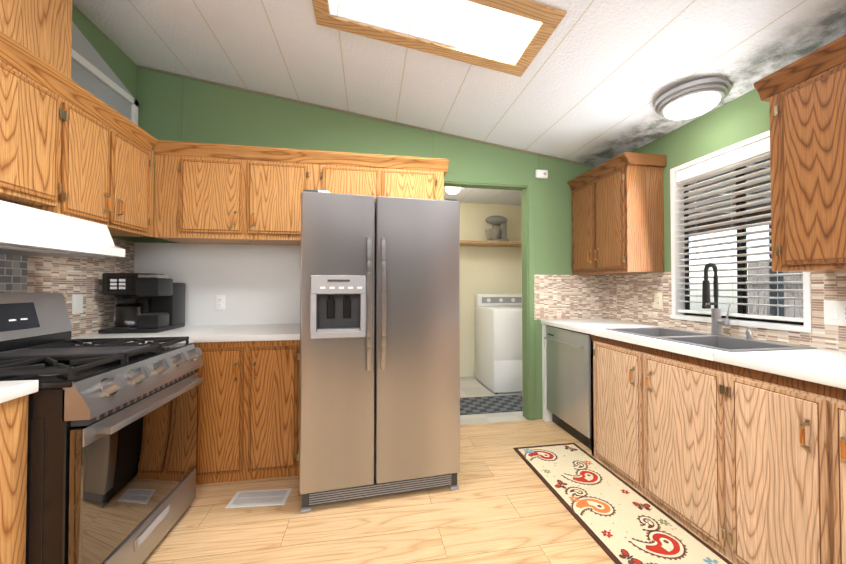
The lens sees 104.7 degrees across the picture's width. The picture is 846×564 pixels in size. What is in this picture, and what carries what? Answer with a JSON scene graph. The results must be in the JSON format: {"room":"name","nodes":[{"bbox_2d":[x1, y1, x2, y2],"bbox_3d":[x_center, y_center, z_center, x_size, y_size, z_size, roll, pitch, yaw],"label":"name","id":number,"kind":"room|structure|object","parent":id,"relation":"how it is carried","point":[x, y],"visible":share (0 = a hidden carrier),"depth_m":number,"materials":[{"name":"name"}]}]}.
{"room":"kitchen","nodes":[
{"label":"kitchen","id":0,"kind":"room"},
{"bbox_2d":[72,4,136,333],"bbox_3d":[-1.863,-0.390,-0.047,0.100,3.250,5.400,0,-1,-9],"label":"wall","id":1,"kind":"structure","parent":0,"point":[120,63],"depth_m":2.30,"materials":[{"name":"green paint"}]},
{"bbox_2d":[0,44,63,207],"bbox_3d":[-1.867,-0.644,1.352,0.338,0.560,0.381,0,-1,-9],"label":"upper cabinet","id":2,"kind":"object","parent":1,"relation":"attached to","point":[31,102],"depth_m":1.42,"materials":[{"name":"brown wood"}]},
{"bbox_2d":[0,0,75,91],"bbox_3d":[-1.647,-1.330,-0.033,0.321,0.648,3.330,0,-1,-9],"label":"upper cabinet","id":3,"kind":"object","parent":1,"relation":"attached to","point":[39,32],"depth_m":1.48,"materials":[{"name":"brown wood"}]},
{"bbox_2d":[0,200,124,256],"bbox_3d":[-1.812,-0.228,1.393,0.460,0.181,0.770,0,-1,-9],"label":"range hood","id":4,"kind":"object","parent":1,"relation":"attached to","point":[26,231],"visible":1,"depth_m":1.46,"materials":[{"name":"white metal"}]},
{"bbox_2d":[0,238,134,336],"bbox_3d":[-1.882,0.037,0.397,0.001,0.750,4.295,0,-1,-9],"label":"backsplash","id":5,"kind":"structure","parent":1,"relation":"attached to","point":[67,277],"depth_m":2.02,"materials":[{"name":"tile"}]},
{"bbox_2d":[72,294,82,313],"bbox_3d":[-2.144,0.136,2.027,0.008,0.120,0.074,0,-1,-9],"label":"light switch","id":6,"kind":"object","parent":5,"relation":"attached to","point":[77,303],"visible":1,"depth_m":2.02,"materials":[{"name":"white plastic"}]},
{"bbox_2d":[36,88,115,227],"bbox_3d":[-1.922,-0.619,1.691,0.338,0.600,0.302,0,-1,-9],"label":"upper cabinet","id":7,"kind":"object","parent":1,"relation":"attached to","point":[69,147],"depth_m":1.71,"materials":[{"name":"brown wood"}]},
{"bbox_2d":[71,21,138,125],"bbox_3d":[-2.141,-1.338,2.070,0.030,0.690,0.920,0,-1,-9],"label":"wall panel","id":8,"kind":"object","parent":1,"relation":"attached to","point":[92,72],"visible":0.35,"depth_m":2.16,"materials":[{"name":"white"}]},
{"bbox_2d":[108,120,154,236],"bbox_3d":[-1.979,-0.614,2.039,0.338,0.600,0.404,0,-1,-9],"label":"upper cabinet","id":9,"kind":"object","parent":1,"relation":"attached to","point":[134,155],"depth_m":2.05,"materials":[{"name":"brown wood"}]},
{"bbox_2d":[134,67,599,419],"bbox_3d":[-0.253,-0.346,2.901,4.230,3.250,0.100,0,-1,-9],"label":"wall","id":10,"kind":"structure","parent":0,"point":[215,114],"depth_m":2.79,"materials":[{"name":"green paint"}]},
{"bbox_2d":[153,140,448,245],"bbox_3d":[-0.855,-0.636,2.566,2.088,0.660,0.370,0,-1,-9],"label":"upper cabinet","id":11,"kind":"object","parent":10,"relation":"attached to","point":[208,193],"visible":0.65,"depth_m":2.36,"materials":[{"name":"brown wood"}]},
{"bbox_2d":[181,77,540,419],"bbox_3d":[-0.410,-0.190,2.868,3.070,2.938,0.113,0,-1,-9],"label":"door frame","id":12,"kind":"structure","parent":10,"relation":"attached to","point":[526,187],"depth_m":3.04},
{"bbox_2d":[137,65,595,166],"bbox_3d":[-0.245,-1.395,2.860,4.049,0.015,0.013,8,-2,-9],"label":"trim","id":13,"kind":"structure","parent":10,"relation":"attached to","point":[294,100],"depth_m":2.80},
{"bbox_2d":[134,242,602,325],"bbox_3d":[-0.245,0.048,2.844,4.026,0.700,0.004,0,-1,-9],"label":"backsplash","id":14,"kind":"structure","parent":10,"relation":"attached to","point":[256,284],"depth_m":2.65,"materials":[{"name":"paint"}]},
{"bbox_2d":[216,295,224,309],"bbox_3d":[-1.620,0.165,2.610,0.072,0.118,0.008,0,-1,-9],"label":"outlet","id":15,"kind":"object","parent":14,"relation":"attached to","point":[220,302],"visible":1,"depth_m":2.61,"materials":[{"name":"white plastic"}]},
{"bbox_2d":[535,169,547,178],"bbox_3d":[1.115,-1.014,3.067,0.120,0.080,0.032,0,-1,-9],"label":"smoke detector","id":16,"kind":"object","parent":10,"relation":"attached to","point":[541,174],"visible":0.98,"depth_m":3.05,"materials":[{"name":"white plastic"}]},
{"bbox_2d":[542,324,551,420],"bbox_3d":[1.433,0.838,3.079,0.632,0.888,0.053,0,-1,-9],"label":"cabinet filler","id":17,"kind":"object","parent":10,"relation":"attached to","point":[547,415],"visible":0.21,"depth_m":3.02,"materials":[{"name":"white"}]},
{"bbox_2d":[142,376,734,563],"bbox_3d":[0.054,1.276,1.002,4.230,0.050,6.900,0,-1,-9],"label":"floor","id":18,"kind":"structure","parent":0,"point":[503,504],"depth_m":1.71,"materials":[{"name":"laminate"}]},
{"bbox_2d":[0,395,27,563],"bbox_3d":[-1.579,0.803,0.717,0.708,0.888,0.601,0,-1,-9],"label":"base cabinet","id":19,"kind":"object","parent":18,"relation":"on","point":[13,449],"depth_m":1.00,"materials":[{"name":"brown wood"}]},
{"bbox_2d":[0,380,38,402],"bbox_3d":[-1.402,0.321,-0.324,0.717,0.040,2.726,0,-1,-9],"label":"countertop","id":20,"kind":"structure","parent":19,"relation":"on","point":[10,390],"depth_m":1.02,"materials":[{"name":"white stone"}]},
{"bbox_2d":[0,293,203,563],"bbox_3d":[-1.593,0.654,1.415,0.879,1.205,0.767,0,-1,-9],"label":"stove","id":21,"kind":"object","parent":18,"relation":"on","point":[111,459],"visible":1,"depth_m":1.29,"materials":[{"name":"silver metal"}]},
{"bbox_2d":[193,341,248,484],"bbox_3d":[-1.339,0.827,2.345,0.328,0.888,0.608,0,-1,-9],"label":"base cabinet","id":22,"kind":"object","parent":18,"relation":"on","point":[223,395],"depth_m":2.05,"materials":[{"name":"orange wood"}]},
{"bbox_2d":[225,488,291,507],"bbox_3d":[-0.950,1.260,1.907,0.320,0.009,0.150,0,-1,-5],"label":"floor vent","id":23,"kind":"object","parent":18,"relation":"in","point":[256,498],"visible":1,"depth_m":1.90,"materials":[{"name":"white plastic"}]},
{"bbox_2d":[245,340,299,479],"bbox_3d":[-1.010,0.828,2.399,0.338,0.888,0.608,0,-1,-9],"label":"base cabinet","id":24,"kind":"object","parent":18,"relation":"on","point":[248,412],"depth_m":2.10,"materials":[{"name":"orange wood"}]},
{"bbox_2d":[71,324,299,345],"bbox_3d":[-1.496,0.359,2.232,1.357,0.040,0.793,0,-1,-9],"label":"countertop","id":25,"kind":"structure","parent":24,"relation":"on","point":[234,333],"depth_m":2.12,"materials":[{"name":"white stone"}]},
{"bbox_2d":[98,273,184,333],"bbox_3d":[-1.964,0.140,2.310,0.345,0.398,0.340,0,-1,-9],"label":"coffee maker","id":26,"kind":"object","parent":25,"relation":"on","point":[150,303],"visible":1,"depth_m":2.18,"materials":[{"name":"black plastic"}]},
{"bbox_2d":[299,189,459,512],"bbox_3d":[-0.279,0.380,2.123,0.925,1.776,0.618,0,-1,-14],"label":"fridge","id":27,"kind":"object","parent":18,"relation":"on","point":[379,345],"visible":1,"depth_m":1.88,"materials":[{"name":"silver metal"}]},
{"bbox_2d":[460,394,522,414],"bbox_3d":[0.807,1.287,3.456,1.050,0.008,0.460,0,-1,-9],"label":"rug","id":28,"kind":"object","parent":18,"relation":"on","point":[489,404],"visible":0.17,"depth_m":3.42,"materials":[{"name":"grey fabric"}]},
{"bbox_2d":[475,294,521,393],"bbox_3d":[1.089,0.727,4.127,0.680,1.140,0.684,0,-1,-9],"label":"washer","id":29,"kind":"object","parent":18,"relation":"on","point":[498,343],"visible":0.73,"depth_m":3.78,"materials":[{"name":"white metal"}]},
{"bbox_2d":[544,325,591,449],"bbox_3d":[1.453,0.835,2.748,0.647,0.884,0.592,0,-1,-9],"label":"dishwasher","id":30,"kind":"object","parent":18,"relation":"on","point":[568,369],"visible":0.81,"depth_m":2.65,"materials":[{"name":"grey metal"}]},
{"bbox_2d":[513,443,732,563],"bbox_3d":[1.055,1.257,1.835,0.515,0.012,1.420,0,-1,-9],"label":"rug","id":31,"kind":"object","parent":18,"relation":"on","point":[619,519],"visible":1,"depth_m":1.78,"materials":[{"name":"beige fabric"}]},
{"bbox_2d":[591,358,829,552],"bbox_3d":[1.609,0.936,1.990,0.638,0.660,0.936,0,-1,-9],"label":"base cabinet","id":32,"kind":"object","parent":18,"relation":"on","point":[654,422],"depth_m":1.74,"materials":[{"name":"brown wood"}]},
{"bbox_2d":[541,318,845,388],"bbox_3d":[1.769,0.341,0.991,0.647,0.040,4.297,0,-1,-9],"label":"countertop","id":33,"kind":"structure","parent":32,"relation":"on","point":[823,366],"depth_m":1.49,"materials":[{"name":"white stone"}]},
{"bbox_2d":[604,327,816,351],"bbox_3d":[1.626,0.416,1.982,0.515,0.175,0.840,0,-1,-9],"label":"sink","id":34,"kind":"object","parent":33,"relation":"in","point":[720,342],"visible":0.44,"depth_m":1.96,"materials":[{"name":"silver metal"}]},
{"bbox_2d":[745,329,754,339],"bbox_3d":[1.861,0.297,1.860,0.040,0.059,0.040,0,-1,-9],"label":"soap dispenser","id":35,"kind":"object","parent":34,"relation":"on","point":[749,334],"visible":1,"depth_m":1.85,"materials":[{"name":"silver metal"}]},
{"bbox_2d":[702,263,731,334],"bbox_3d":[1.804,0.104,2.010,0.126,0.449,0.110,0,-1,-9],"label":"faucet","id":36,"kind":"object","parent":33,"relation":"on","point":[717,321],"visible":1,"depth_m":2.02,"materials":[{"name":"silver metal"}]},
{"bbox_2d":[718,402,845,563],"bbox_3d":[1.712,0.926,1.361,0.638,0.660,0.338,0,-1,-9],"label":"base cabinet","id":37,"kind":"object","parent":18,"relation":"on","point":[737,464],"depth_m":1.30,"materials":[{"name":"brown wood"}]},
{"bbox_2d":[818,442,845,563],"bbox_3d":[1.776,0.920,0.971,0.638,0.660,0.452,0,-1,-9],"label":"base cabinet","id":38,"kind":"object","parent":18,"relation":"on","point":[832,456],"depth_m":1.15,"materials":[{"name":"brown wood"}]},
{"bbox_2d":[72,0,845,165],"bbox_3d":[0.205,-1.660,0.310,4.574,0.440,5.600,8,-2,-9],"label":"ceiling","id":39,"kind":"structure","parent":0,"point":[594,82],"depth_m":2.02,"materials":[{"name":"white"}]},
{"bbox_2d":[312,0,566,76],"bbox_3d":[0.047,-1.397,1.730,1.261,0.015,0.490,8,-2,-9],"label":"trim","id":40,"kind":"structure","parent":39,"relation":"attached to","point":[549,18],"depth_m":1.85,"materials":[{"name":"brown wood"}]},
{"bbox_2d":[655,77,731,119],"bbox_3d":[1.678,-1.107,2.043,0.370,0.118,0.370,0,-1,-9],"label":"ceiling light fixture","id":41,"kind":"object","parent":39,"relation":"attached to","point":[692,99],"visible":1,"depth_m":1.96,"materials":[{"name":"grey metal"}]},
{"bbox_2d":[444,187,521,204],"bbox_3d":[0.555,-1.157,3.857,2.270,0.100,1.499,0,-1,-9],"label":"ceiling","id":42,"kind":"structure","parent":0,"point":[487,196],"depth_m":4.21,"materials":[{"name":"beige paint"}]},
{"bbox_2d":[445,187,460,193],"bbox_3d":[0.322,-1.028,3.513,0.170,0.166,0.170,0,-1,-9],"label":"ceiling light","id":43,"kind":"object","parent":42,"relation":"attached to","point":[452,190],"visible":0.48,"depth_m":3.47,"materials":[{"name":"white glass"}]},
{"bbox_2d":[460,203,522,395],"bbox_3d":[0.674,0.032,3.114,2.270,2.500,0.029,0,-1,-9],"label":"wall","id":44,"kind":"structure","parent":0,"point":[489,270],"depth_m":3.07,"materials":[{"name":"beige paint"}]},
{"bbox_2d":[460,240,521,246],"bbox_3d":[0.917,-0.516,4.412,1.167,0.035,0.297,0,-1,-9],"label":"shelf","id":45,"kind":"object","parent":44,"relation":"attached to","point":[491,243],"visible":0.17,"depth_m":4.31,"materials":[{"name":"brown wood"}]},
{"bbox_2d":[485,215,508,240],"bbox_3d":[0.994,-0.717,4.419,0.316,0.364,0.216,0,-1,-9],"label":"stand mixer","id":46,"kind":"object","parent":45,"relation":"on","point":[493,234],"visible":0.92,"depth_m":4.36,"materials":[{"name":"grey metal"}]},
{"bbox_2d":[632,89,831,349],"bbox_3d":[2.213,-0.380,0.620,0.100,3.250,5.400,0,-1,-9],"label":"wall","id":47,"kind":"structure","parent":0,"point":[741,118],"depth_m":2.19,"materials":[{"name":"green paint"}]},
{"bbox_2d":[567,152,666,274],"bbox_3d":[1.616,-0.517,2.798,0.369,0.890,0.707,0,-1,-9],"label":"upper cabinet","id":48,"kind":"object","parent":47,"relation":"attached to","point":[617,201],"visible":1,"depth_m":2.51,"materials":[{"name":"brown wood"}]},
{"bbox_2d":[602,271,845,350],"bbox_3d":[2.087,0.112,1.047,0.001,0.420,4.298,0,-1,-9],"label":"backsplash","id":49,"kind":"structure","parent":47,"relation":"attached to","point":[627,297],"depth_m":2.35,"materials":[{"name":"tile"}]},
{"bbox_2d":[654,293,662,307],"bbox_3d":[1.837,0.144,2.547,0.008,0.120,0.074,0,-1,-9],"label":"outlet","id":50,"kind":"object","parent":49,"relation":"attached to","point":[658,300],"visible":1,"depth_m":2.54,"materials":[{"name":"beige plastic"}]},
{"bbox_2d":[824,300,845,325],"bbox_3d":[1.998,0.149,1.560,0.009,0.120,0.120,0,-1,-9],"label":"outlet","id":51,"kind":"object","parent":49,"relation":"attached to","point":[834,312],"visible":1,"depth_m":1.58,"materials":[{"name":"white plastic"}]},
{"bbox_2d":[670,130,811,332],"bbox_3d":[1.966,-0.293,2.068,0.120,1.122,0.782,0,-1,-9],"label":"window","id":52,"kind":"structure","parent":47,"relation":"in","point":[804,312],"depth_m":2.09,"materials":[{"name":"white"}]},
{"bbox_2d":[676,137,803,321],"bbox_3d":[1.957,-0.302,2.067,0.054,1.038,0.712,0,-1,-9],"label":"window blinds","id":53,"kind":"object","parent":52,"relation":"attached to","point":[757,151],"visible":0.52,"depth_m":2.06,"materials":[{"name":"white plastic"}]},
{"bbox_2d":[758,46,845,271],"bbox_3d":[1.857,-0.488,1.428,0.338,0.870,0.355,0,-1,-9],"label":"upper cabinet","id":54,"kind":"object","parent":47,"relation":"attached to","point":[805,97],"depth_m":1.42,"materials":[{"name":"brown wood"}]}
]}

